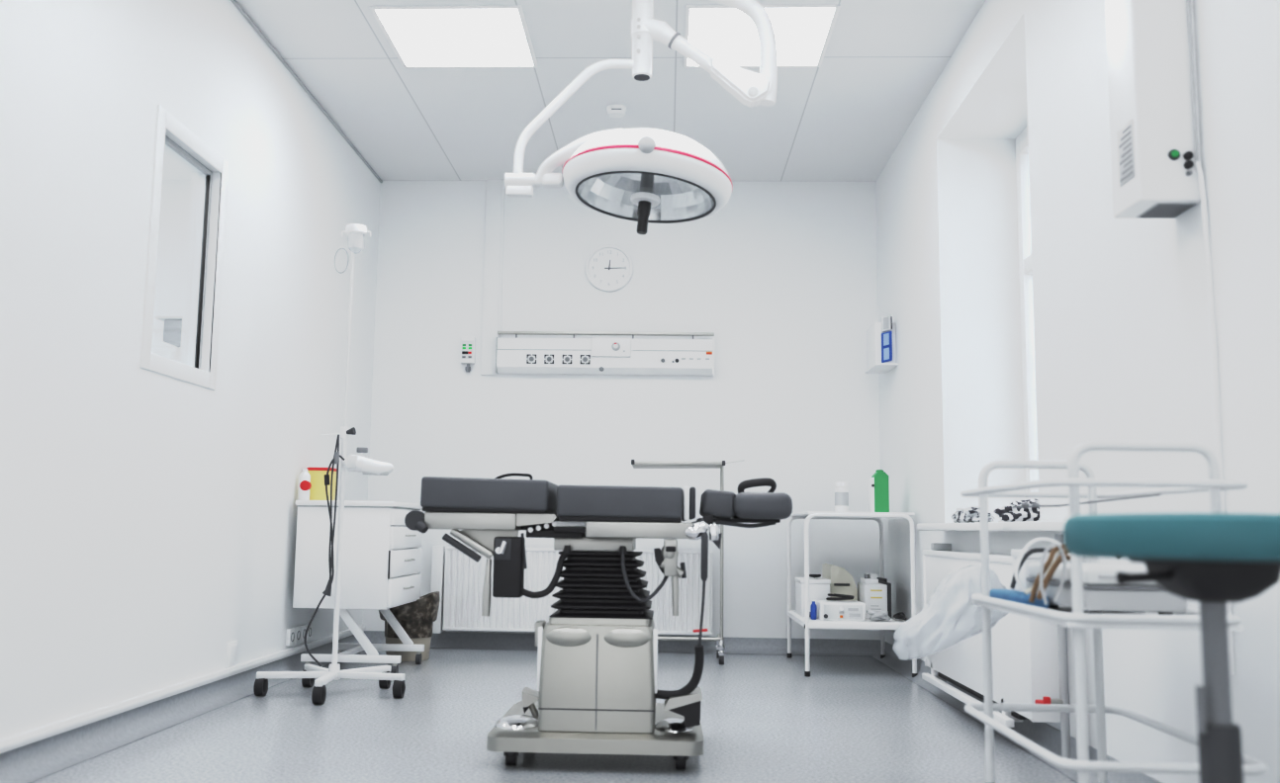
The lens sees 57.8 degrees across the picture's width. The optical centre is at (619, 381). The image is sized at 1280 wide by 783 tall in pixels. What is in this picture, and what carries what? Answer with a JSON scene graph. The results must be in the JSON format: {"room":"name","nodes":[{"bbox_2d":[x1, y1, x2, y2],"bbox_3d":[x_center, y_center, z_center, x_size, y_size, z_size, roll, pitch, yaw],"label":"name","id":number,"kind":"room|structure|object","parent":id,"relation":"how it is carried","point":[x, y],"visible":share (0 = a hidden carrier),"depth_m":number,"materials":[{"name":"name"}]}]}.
{"room":"operating room","nodes":[
{"label":"operating room","id":0,"kind":"room"},
{"bbox_2d":[0,0,380,739],"bbox_3d":[-1.712,-0.382,2.764,0.120,2.800,8.446,1,-7,2],"label":"wall","id":1,"kind":"structure","parent":0,"point":[148,518],"depth_m":3.96,"materials":[{"name":"paint"}]},
{"bbox_2d":[0,635,359,782],"bbox_3d":[-1.634,0.965,2.589,0.075,0.085,8.446,1,-7,2],"label":"baseboard","id":2,"kind":"structure","parent":1,"relation":"attached to","point":[33,762],"depth_m":3.79,"materials":[{"name":"plastic"}]},
{"bbox_2d":[0,625,365,753],"bbox_3d":[-1.658,0.906,2.597,0.025,0.033,8.406,1,-7,2],"label":"trim","id":3,"kind":"structure","parent":1,"relation":"attached to","point":[23,739],"depth_m":3.90,"materials":[{"name":"white plastic"}]},
{"bbox_2d":[140,104,228,390],"bbox_3d":[-1.613,-0.462,4.271,0.062,0.918,0.645,1,-7,2],"label":"window","id":4,"kind":"structure","parent":1,"relation":"in","point":[149,361],"depth_m":4.31,"materials":[{"name":"paint"}]},
{"bbox_2d":[225,641,237,668],"bbox_3d":[-1.578,1.113,4.724,0.014,0.097,0.100,1,-7,2],"label":"switch plate","id":5,"kind":"object","parent":1,"relation":"attached to","point":[231,648],"visible":1,"depth_m":4.71,"materials":[{"name":"white plastic"}]},
{"bbox_2d":[285,628,295,645],"bbox_3d":[-1.545,1.203,5.458,0.020,0.076,0.076,1,-7,2],"label":"wall socket","id":6,"kind":"object","parent":1,"relation":"attached to","point":[290,640],"visible":1,"depth_m":5.44,"materials":[{"name":"white plastic"}]},
{"bbox_2d":[294,627,301,644],"bbox_3d":[-1.542,1.214,5.547,0.020,0.076,0.076,1,-7,2],"label":"wall socket","id":7,"kind":"object","parent":1,"relation":"attached to","point":[298,629],"visible":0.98,"depth_m":5.54,"materials":[{"name":"white plastic"}]},
{"bbox_2d":[299,625,306,642],"bbox_3d":[-1.538,1.226,5.636,0.020,0.076,0.076,1,-7,2],"label":"wall socket","id":8,"kind":"object","parent":1,"relation":"attached to","point":[304,627],"visible":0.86,"depth_m":5.62,"materials":[{"name":"white plastic"}]},
{"bbox_2d":[230,0,382,182],"bbox_3d":[-1.627,-1.760,2.937,0.012,0.012,8.446,1,-7,2],"label":"trim","id":9,"kind":"structure","parent":1,"relation":"attached to","point":[234,2],"depth_m":5.52,"materials":[{"name":"white metal"}]},
{"bbox_2d":[306,624,312,640],"bbox_3d":[-1.535,1.237,5.725,0.020,0.076,0.076,1,-7,2],"label":"wall socket","id":10,"kind":"object","parent":1,"relation":"attached to","point":[310,632],"visible":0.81,"depth_m":5.72,"materials":[{"name":"white plastic"}]},
{"bbox_2d":[151,180,880,639],"bbox_3d":[-1.224,0.163,6.996,6.516,2.800,0.120,1,-7,2],"label":"wall","id":11,"kind":"structure","parent":0,"point":[783,276],"depth_m":6.92,"materials":[{"name":"paint"}]},
{"bbox_2d":[155,316,182,347],"bbox_3d":[-2.603,-0.298,6.938,0.260,0.150,0.220,1,-7,2],"label":"upper cabinet","id":12,"kind":"object","parent":11,"relation":"attached to","point":[172,328],"visible":0.52,"depth_m":6.85,"materials":[{"name":"white"}]},
{"bbox_2d":[460,336,475,372],"bbox_3d":[-0.904,-0.162,6.935,0.082,0.213,0.056,1,-7,2],"label":"control panel","id":13,"kind":"object","parent":11,"relation":"attached to","point":[468,344],"visible":1,"depth_m":6.91,"materials":[{"name":"white plastic"}]},
{"bbox_2d":[464,364,470,372],"bbox_3d":[-0.901,-0.081,6.918,0.034,0.050,0.034,1,-7,2],"label":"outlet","id":14,"kind":"object","parent":13,"relation":"attached to","point":[468,368],"depth_m":6.91,"materials":[{"name":"white plastic"}]},
{"bbox_2d":[480,180,505,374],"bbox_3d":[-0.761,-0.636,7.006,0.112,1.200,0.026,1,-7,2],"label":"trim","id":15,"kind":"structure","parent":11,"relation":"attached to","point":[495,197],"depth_m":7.00,"materials":[{"name":"paint"}]},
{"bbox_2d":[430,546,712,636],"bbox_3d":[-0.274,1.208,6.684,1.612,0.495,0.156,1,-7,2],"label":"radiator","id":16,"kind":"object","parent":11,"relation":"attached to","point":[458,579],"visible":0.61,"depth_m":6.62,"materials":[{"name":"white metal"}]},
{"bbox_2d":[445,547,712,553],"bbox_3d":[-0.232,0.975,6.697,1.532,0.018,0.127,1,-7,2],"label":"grille","id":17,"kind":"object","parent":16,"relation":"attached to","point":[448,550],"depth_m":6.64,"materials":[{"name":"white metal"}]},
{"bbox_2d":[495,331,714,375],"bbox_3d":[-0.085,-0.171,6.868,1.291,0.251,0.126,1,-7,2],"label":"panel","id":18,"kind":"object","parent":11,"relation":"attached to","point":[525,356],"visible":1,"depth_m":6.85,"materials":[{"name":"white plastic"}]},
{"bbox_2d":[526,354,536,364],"bbox_3d":[-0.518,-0.133,6.851,0.058,0.056,0.002,1,-7,2],"label":"socket","id":19,"kind":"object","parent":18,"relation":"attached to","point":[530,358],"depth_m":6.85,"materials":[{"name":"white plastic"}]},
{"bbox_2d":[544,355,553,364],"bbox_3d":[-0.413,-0.133,6.847,0.058,0.056,0.002,1,-7,2],"label":"socket","id":20,"kind":"object","parent":18,"relation":"attached to","point":[548,359],"depth_m":6.85,"materials":[{"name":"white plastic"}]},
{"bbox_2d":[561,355,572,364],"bbox_3d":[-0.306,-0.132,6.842,0.058,0.056,0.002,1,-7,2],"label":"socket","id":21,"kind":"object","parent":18,"relation":"attached to","point":[566,359],"depth_m":6.84,"materials":[{"name":"white plastic"}]},
{"bbox_2d":[580,355,590,364],"bbox_3d":[-0.200,-0.131,6.838,0.058,0.056,0.002,1,-7,2],"label":"socket","id":22,"kind":"object","parent":18,"relation":"attached to","point":[585,359],"depth_m":6.84,"materials":[{"name":"white plastic"}]},
{"bbox_2d":[585,245,633,291],"bbox_3d":[-0.060,-0.682,6.981,0.286,0.286,0.030,1,-7,2],"label":"wall clock","id":23,"kind":"object","parent":11,"relation":"attached to","point":[608,268],"visible":1,"depth_m":6.98,"materials":[{"name":"white plastic"}]},
{"bbox_2d":[364,631,880,656],"bbox_3d":[0.002,1.508,6.676,3.016,0.085,0.075,1,-7,2],"label":"baseboard","id":24,"kind":"structure","parent":11,"relation":"attached to","point":[444,640],"depth_m":6.67,"materials":[{"name":"plastic"}]},
{"bbox_2d":[29,647,1078,782],"bbox_3d":[-1.415,1.059,2.568,6.516,0.100,8.646,1,-7,2],"label":"floor","id":25,"kind":"structure","parent":0,"point":[855,719],"depth_m":3.90,"materials":[{"name":"plastic"}]},
{"bbox_2d":[253,223,405,705],"bbox_3d":[-1.166,0.307,4.893,0.614,1.984,0.559,1,-7,2],"label":"stand","id":26,"kind":"object","parent":25,"relation":"on","point":[354,463],"visible":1,"depth_m":4.85,"materials":[{"name":"white metal"}]},
{"bbox_2d":[324,474,329,485],"bbox_3d":[-1.226,0.412,4.864,0.026,0.045,0.022,1,-7,2],"label":"switch","id":27,"kind":"object","parent":26,"relation":"attached to","point":[326,477],"depth_m":4.86,"materials":[{"name":"black plastic"}]},
{"bbox_2d":[362,470,388,475],"bbox_3d":[-1.022,0.373,4.872,0.108,0.043,0.040,1,-7,2],"label":"tray","id":28,"kind":"object","parent":26,"relation":"on","point":[376,473],"depth_m":4.86,"materials":[{"name":"white plastic"}]},
{"bbox_2d":[361,457,393,474],"bbox_3d":[-1.019,0.358,4.878,0.142,0.074,0.067,1,-7,2],"label":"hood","id":29,"kind":"object","parent":26,"relation":"attached to","point":[368,466],"depth_m":4.85,"materials":[{"name":"white plastic"}]},
{"bbox_2d":[292,500,424,673],"bbox_3d":[-1.254,1.000,5.699,0.508,0.809,0.674,1,-7,2],"label":"drawer cabinet","id":30,"kind":"object","parent":25,"relation":"on","point":[381,564],"visible":0.83,"depth_m":5.40,"materials":[{"name":"white metal"}]},
{"bbox_2d":[298,468,311,500],"bbox_3d":[-1.495,0.490,5.525,0.060,0.150,0.055,1,-7,2],"label":"bottle","id":31,"kind":"object","parent":30,"relation":"on","point":[305,485],"visible":0.96,"depth_m":5.50,"materials":[{"name":"white plastic"}]},
{"bbox_2d":[306,467,336,500],"bbox_3d":[-1.454,0.503,5.664,0.124,0.162,0.136,1,-7,2],"label":"sharps container","id":32,"kind":"object","parent":30,"relation":"on","point":[318,490],"visible":0.58,"depth_m":5.60,"materials":[{"name":"yellow plastic"}]},
{"bbox_2d":[295,500,422,509],"bbox_3d":[-1.267,0.611,5.749,0.470,0.025,0.674,1,-7,2],"label":"countertop","id":33,"kind":"structure","parent":30,"relation":"on","point":[298,502],"depth_m":5.42,"materials":[{"name":"white laminate"}]},
{"bbox_2d":[378,591,440,661],"bbox_3d":[-1.111,1.286,6.128,0.321,0.354,0.315,1,-7,2],"label":"waste bin","id":34,"kind":"object","parent":25,"relation":"on","point":[416,618],"visible":0.73,"depth_m":6.02,"materials":[{"name":"plastic"}]},
{"bbox_2d":[404,473,792,769],"bbox_3d":[-0.055,0.731,3.702,1.162,0.873,0.666,1,-7,2],"label":"table","id":35,"kind":"object","parent":25,"relation":"on","point":[597,653],"visible":1,"depth_m":3.44,"materials":[{"name":"plastic"}]},
{"bbox_2d":[688,486,695,520],"bbox_3d":[0.227,0.386,3.649,0.017,0.095,0.370,1,-7,2],"label":"cushion","id":36,"kind":"object","parent":35,"relation":"on","point":[691,492],"depth_m":3.47,"materials":[{"name":"black leather"}]},
{"bbox_2d":[631,459,744,664],"bbox_3d":[0.366,0.958,6.226,0.603,1.072,0.494,1,-7,2],"label":"stand","id":37,"kind":"object","parent":25,"relation":"on","point":[720,465],"visible":0.85,"depth_m":6.09,"materials":[{"name":"metal"}]},
{"bbox_2d":[632,460,724,468],"bbox_3d":[0.314,0.447,6.217,0.486,0.029,0.332,1,-7,2],"label":"tray","id":38,"kind":"object","parent":37,"relation":"on","point":[635,464],"depth_m":6.06,"materials":[{"name":"metal"}]},
{"bbox_2d":[786,511,917,677],"bbox_3d":[1.192,1.090,6.073,0.543,0.796,0.857,1,-7,2],"label":"trolley","id":39,"kind":"object","parent":25,"relation":"on","point":[806,622],"visible":0.88,"depth_m":5.69,"materials":[{"name":"white metal"}]},
{"bbox_2d":[794,577,830,617],"bbox_3d":[1.018,1.133,6.110,0.156,0.190,0.286,1,-7,2],"label":"storage box","id":40,"kind":"object","parent":39,"relation":"on","point":[819,588],"visible":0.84,"depth_m":5.98,"materials":[{"name":"white plastic"}]},
{"bbox_2d":[809,574,821,578],"bbox_3d":[1.026,1.025,6.118,0.085,0.021,0.112,-5,-9,40],"label":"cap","id":41,"kind":"object","parent":40,"relation":"on","point":[810,576],"visible":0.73,"depth_m":6.08,"materials":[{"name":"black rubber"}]},
{"bbox_2d":[810,599,817,620],"bbox_3d":[0.970,1.137,5.789,0.030,0.100,0.030,1,-7,2],"label":"bottle","id":42,"kind":"object","parent":39,"relation":"on","point":[813,611],"visible":1,"depth_m":5.78,"materials":[{"name":"plastic"}]},
{"bbox_2d":[822,563,857,601],"bbox_3d":[1.178,1.110,6.202,0.138,0.262,0.331,1,-7,2],"label":"compressor","id":43,"kind":"object","parent":39,"relation":"on","point":[842,582],"visible":0.56,"depth_m":6.06,"materials":[{"name":"beige plastic"}]},
{"bbox_2d":[815,600,865,621],"bbox_3d":[1.106,1.148,5.814,0.220,0.088,0.235,1,-7,2],"label":"control unit","id":44,"kind":"object","parent":39,"relation":"on","point":[827,610],"visible":0.92,"depth_m":5.71,"materials":[{"name":"white plastic"}]},
{"bbox_2d":[825,593,854,600],"bbox_3d":[1.117,1.089,5.851,0.138,0.035,0.092,-2,-8,20],"label":"power cable","id":45,"kind":"object","parent":44,"relation":"on","point":[838,596],"visible":1,"depth_m":5.82,"materials":[{"name":"black rubber"}]},
{"bbox_2d":[834,481,848,512],"bbox_3d":[1.142,0.594,5.952,0.069,0.156,0.069,1,-7,2],"label":"plastic bottle","id":46,"kind":"object","parent":39,"relation":"on","point":[841,491],"visible":0.91,"depth_m":5.92,"materials":[{"name":"white plastic"}]},
{"bbox_2d":[790,610,911,625],"bbox_3d":[1.190,1.237,6.054,0.508,0.024,0.822,1,-7,2],"label":"shelf","id":47,"kind":"object","parent":39,"relation":"attached to","point":[805,620],"depth_m":5.66,"materials":[{"name":"white metal"}]},
{"bbox_2d":[790,511,914,516],"bbox_3d":[1.207,0.702,6.122,0.522,0.014,0.842,1,-7,2],"label":"shelf","id":48,"kind":"object","parent":39,"relation":"attached to","point":[808,513],"depth_m":5.70,"materials":[{"name":"white metal"}]},
{"bbox_2d":[857,573,887,619],"bbox_3d":[1.306,1.105,5.988,0.115,0.224,0.226,1,-7,2],"label":"plastic bottle","id":49,"kind":"object","parent":39,"relation":"on","point":[873,594],"visible":0.82,"depth_m":5.88,"materials":[{"name":"white plastic"}]},
{"bbox_2d":[866,609,890,621],"bbox_3d":[1.278,1.154,5.718,0.115,0.057,0.086,1,-7,2],"label":"hose","id":50,"kind":"object","parent":39,"relation":"on","point":[876,615],"visible":1,"depth_m":5.70,"materials":[{"name":"white plastic"}]},
{"bbox_2d":[868,469,889,512],"bbox_3d":[1.333,0.564,5.955,0.089,0.222,0.086,1,-7,2],"label":"carton","id":51,"kind":"object","parent":39,"relation":"on","point":[878,487],"visible":0.94,"depth_m":5.92,"materials":[{"name":"cardboard"}]},
{"bbox_2d":[877,577,887,583],"bbox_3d":[1.408,1.150,6.213,0.018,0.192,0.200,1,-7,2],"label":"folder","id":52,"kind":"object","parent":39,"relation":"on","point":[878,579],"visible":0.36,"depth_m":6.17,"materials":[{"name":"black plastic"}]},
{"bbox_2d":[879,581,891,618],"bbox_3d":[1.385,1.135,6.035,0.022,0.178,0.200,1,-7,2],"label":"folder","id":53,"kind":"object","parent":39,"relation":"on","point":[882,583],"visible":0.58,"depth_m":5.94,"materials":[{"name":"black plastic"}]},
{"bbox_2d":[893,612,906,620],"bbox_3d":[1.400,1.169,5.773,0.056,0.039,0.147,1,-7,2],"label":"power cable","id":54,"kind":"object","parent":39,"relation":"on","point":[900,616],"visible":1,"depth_m":5.75,"materials":[{"name":"black rubber"}]},
{"bbox_2d":[1034,534,1078,774],"bbox_3d":[1.308,0.807,3.457,0.113,0.700,0.108,1,-7,2],"label":"pipe","id":55,"kind":"object","parent":25,"relation":"on","point":[1063,699],"visible":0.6,"depth_m":3.46,"materials":[{"name":"metal"}]},
{"bbox_2d":[960,440,1268,782],"bbox_3d":[1.030,0.593,2.528,0.395,0.881,0.752,1,-7,2],"label":"trolley","id":56,"kind":"object","parent":25,"relation":"on","point":[1076,617],"visible":0.88,"depth_m":2.28,"materials":[{"name":"white metal"}]},
{"bbox_2d":[896,563,1005,659],"bbox_3d":[0.855,0.591,2.973,0.303,0.245,0.143,1,-7,2],"label":"plastic bag","id":57,"kind":"object","parent":56,"relation":"hanging from","point":[939,594],"visible":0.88,"depth_m":2.97,"materials":[{"name":"clear plastic"}]},
{"bbox_2d":[989,589,1049,609],"bbox_3d":[0.915,0.500,2.664,0.058,0.034,0.280,1,-7,2],"label":"pack","id":58,"kind":"object","parent":56,"relation":"on","point":[1012,595],"visible":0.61,"depth_m":2.59},
{"bbox_2d":[1009,548,1070,589],"bbox_3d":[0.965,0.424,2.630,0.158,0.095,0.019,0,-7,6],"label":"tube","id":59,"kind":"object","parent":58,"relation":"on","point":[1029,553],"visible":0.59,"depth_m":2.63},
{"bbox_2d":[1014,538,1070,591],"bbox_3d":[0.938,0.405,2.572,0.138,0.117,0.017,2,-7,-12],"label":"tube","id":60,"kind":"object","parent":58,"relation":"on","point":[1034,541],"visible":0.82,"depth_m":2.57,"materials":[{"name":"white plastic"}]},
{"bbox_2d":[1010,549,1049,591],"bbox_3d":[0.986,0.468,2.776,0.064,0.128,0.104,1,-7,2],"label":"box","id":61,"kind":"object","parent":56,"relation":"on","point":[1037,557],"visible":0.32,"depth_m":2.73,"materials":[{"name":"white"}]},
{"bbox_2d":[1028,545,1070,603],"bbox_3d":[0.931,0.409,2.476,0.138,0.124,0.021,4,-8,-21],"label":"tube","id":62,"kind":"object","parent":56,"relation":"on","point":[1054,550],"visible":0.6,"depth_m":2.46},
{"bbox_2d":[1039,543,1066,605],"bbox_3d":[0.897,0.397,2.400,0.073,0.125,0.020,6,-9,-34],"label":"tube","id":63,"kind":"object","parent":56,"relation":"on","point":[1058,546],"visible":1,"depth_m":2.40,"materials":[{"name":"white plastic"}]},
{"bbox_2d":[1025,562,1187,615],"bbox_3d":[1.046,0.449,2.512,0.206,0.100,0.389,1,-7,2],"label":"medical device","id":64,"kind":"object","parent":56,"relation":"on","point":[1102,593],"visible":0.74,"depth_m":2.33,"materials":[{"name":"white plastic"}]},
{"bbox_2d":[1023,550,1092,594],"bbox_3d":[0.959,0.413,2.539,0.172,0.106,0.031,3,-7,-14],"label":"tube","id":65,"kind":"object","parent":64,"relation":"on","point":[1029,590],"visible":0.23,"depth_m":2.53,"materials":[{"name":"beige plastic"}]},
{"bbox_2d":[1035,548,1119,600],"bbox_3d":[0.965,0.393,2.437,0.199,0.130,0.020,2,-7,-10],"label":"tube","id":66,"kind":"object","parent":64,"relation":"on","point":[1058,560],"visible":0.49,"depth_m":2.42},
{"bbox_2d":[972,601,1242,631],"bbox_3d":[1.029,0.509,2.542,0.325,0.010,0.700,1,-7,2],"label":"shelf","id":67,"kind":"object","parent":56,"relation":"attached to","point":[1144,620],"depth_m":2.20,"materials":[{"name":"white metal"}]},
{"bbox_2d":[1063,513,1279,782],"bbox_3d":[0.799,0.544,1.556,0.500,0.727,0.506,1,-7,2],"label":"stool","id":68,"kind":"object","parent":25,"relation":"on","point":[1212,560],"visible":1,"depth_m":1.51,"materials":[{"name":"teal leather"}]},
{"bbox_2d":[162,0,985,182],"bbox_3d":[-1.374,-1.818,2.934,6.516,0.100,8.646,1,-7,2],"label":"ceiling","id":69,"kind":"structure","parent":0,"point":[843,119],"depth_m":5.63,"materials":[{"name":"white paint"}]},
{"bbox_2d":[368,5,538,68],"bbox_3d":[-0.697,-1.487,5.027,0.622,0.008,0.624,1,-7,2],"label":"recessed light","id":70,"kind":"object","parent":69,"relation":"in","point":[420,37],"visible":1,"depth_m":5.00,"materials":[{"name":"white plastic"}]},
{"bbox_2d":[606,103,626,117],"bbox_3d":[-0.015,-1.358,5.833,0.100,0.042,0.100,1,-7,2],"label":"smoke detector","id":71,"kind":"object","parent":69,"relation":"attached to","point":[613,111],"visible":1,"depth_m":5.80,"materials":[{"name":"white plastic"}]},
{"bbox_2d":[504,0,777,234],"bbox_3d":[0.077,-1.042,3.880,0.711,1.156,0.624,-4,-9,34],"label":"light","id":72,"kind":"object","parent":69,"relation":"hanging from","point":[644,176],"visible":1,"depth_m":3.86,"materials":[{"name":"white plastic"}]},
{"bbox_2d":[683,3,840,67],"bbox_3d":[0.591,-1.475,4.977,0.622,0.008,0.624,1,-7,2],"label":"recessed light","id":73,"kind":"object","parent":69,"relation":"in","point":[803,33],"visible":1,"depth_m":4.93,"materials":[{"name":"white plastic"}]},
{"bbox_2d":[876,0,1279,782],"bbox_3d":[1.591,-0.353,2.627,0.460,2.800,8.446,1,-7,2],"label":"wall","id":74,"kind":"structure","parent":0,"point":[1123,347],"depth_m":3.44,"materials":[{"name":"paint"}]},
{"bbox_2d":[864,314,898,373],"bbox_3d":[1.456,-0.210,6.456,0.122,0.284,0.340,1,-7,2],"label":"box","id":75,"kind":"object","parent":74,"relation":"attached to","point":[880,337],"visible":1,"depth_m":6.34,"materials":[{"name":"paint"}]},
{"bbox_2d":[864,363,898,373],"bbox_3d":[1.454,-0.074,6.438,0.122,0.010,0.340,1,-7,2],"label":"shelf","id":76,"kind":"object","parent":75,"relation":"attached to","point":[873,368],"depth_m":6.40,"materials":[{"name":"white plastic"}]},
{"bbox_2d":[880,314,891,332],"bbox_3d":[1.462,-0.318,6.348,0.054,0.096,0.023,1,-7,2],"label":"socket","id":77,"kind":"object","parent":75,"relation":"attached to","point":[885,321],"depth_m":6.33,"materials":[{"name":"white plastic"}]},
{"bbox_2d":[881,346,892,363],"bbox_3d":[1.459,-0.149,6.326,0.054,0.096,0.023,1,-7,2],"label":"socket","id":78,"kind":"object","parent":75,"relation":"attached to","point":[886,351],"depth_m":6.31,"materials":[{"name":"blue plastic"}]},
{"bbox_2d":[881,331,892,348],"bbox_3d":[1.460,-0.229,6.336,0.054,0.096,0.023,1,-7,2],"label":"socket","id":79,"kind":"object","parent":75,"relation":"attached to","point":[886,336],"depth_m":6.32,"materials":[{"name":"blue plastic"}]},
{"bbox_2d":[921,543,1060,728],"bbox_3d":[1.353,0.906,4.330,0.132,0.585,1.496,1,-7,2],"label":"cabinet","id":80,"kind":"object","parent":74,"relation":"attached to","point":[1024,650],"visible":0.8,"depth_m":4.21,"materials":[{"name":"white metal"}]},
{"bbox_2d":[922,549,1055,564],"bbox_3d":[1.356,0.659,4.361,0.100,0.024,1.496,1,-7,2],"label":"grille","id":81,"kind":"object","parent":80,"relation":"attached to","point":[936,556],"depth_m":4.47,"materials":[{"name":"white metal"}]},
{"bbox_2d":[916,125,1065,532],"bbox_3d":[1.583,-0.341,4.437,0.545,1.817,1.735,1,-7,2],"label":"window","id":82,"kind":"structure","parent":74,"relation":"in","point":[1022,141],"depth_m":5.19,"materials":[{"name":"white plastic"}]},
{"bbox_2d":[951,505,995,523],"bbox_3d":[1.478,0.556,4.846,0.165,0.076,0.344,1,-7,2],"label":"pouch","id":83,"kind":"object","parent":82,"relation":"on","point":[969,514],"visible":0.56,"depth_m":4.75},
{"bbox_2d":[993,498,1040,522],"bbox_3d":[1.540,0.485,4.345,0.234,0.093,0.568,1,-7,2],"label":"folded cloth","id":84,"kind":"object","parent":82,"relation":"on","point":[1006,513],"visible":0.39,"depth_m":4.25,"materials":[{"name":"fabric"}]},
{"bbox_2d":[872,641,1162,782],"bbox_3d":[1.305,0.992,2.467,0.075,0.085,8.446,1,-7,2],"label":"baseboard","id":85,"kind":"structure","parent":74,"relation":"attached to","point":[1044,735],"depth_m":3.89,"materials":[{"name":"plastic"}]},
{"bbox_2d":[1104,0,1234,674],"bbox_3d":[1.290,-0.365,2.764,0.151,2.050,0.201,1,-7,2],"label":"air steriliser","id":86,"kind":"object","parent":74,"relation":"attached to","point":[1157,172],"visible":0.93,"depth_m":2.75,"materials":[{"name":"white plastic"}]},
{"bbox_2d":[1136,202,1196,218],"bbox_3d":[1.315,-0.412,2.789,0.090,0.003,0.130,1,-7,2],"label":"vent","id":87,"kind":"object","parent":86,"relation":"attached to","point":[1152,210],"depth_m":2.78,"materials":[{"name":"grey metal"}]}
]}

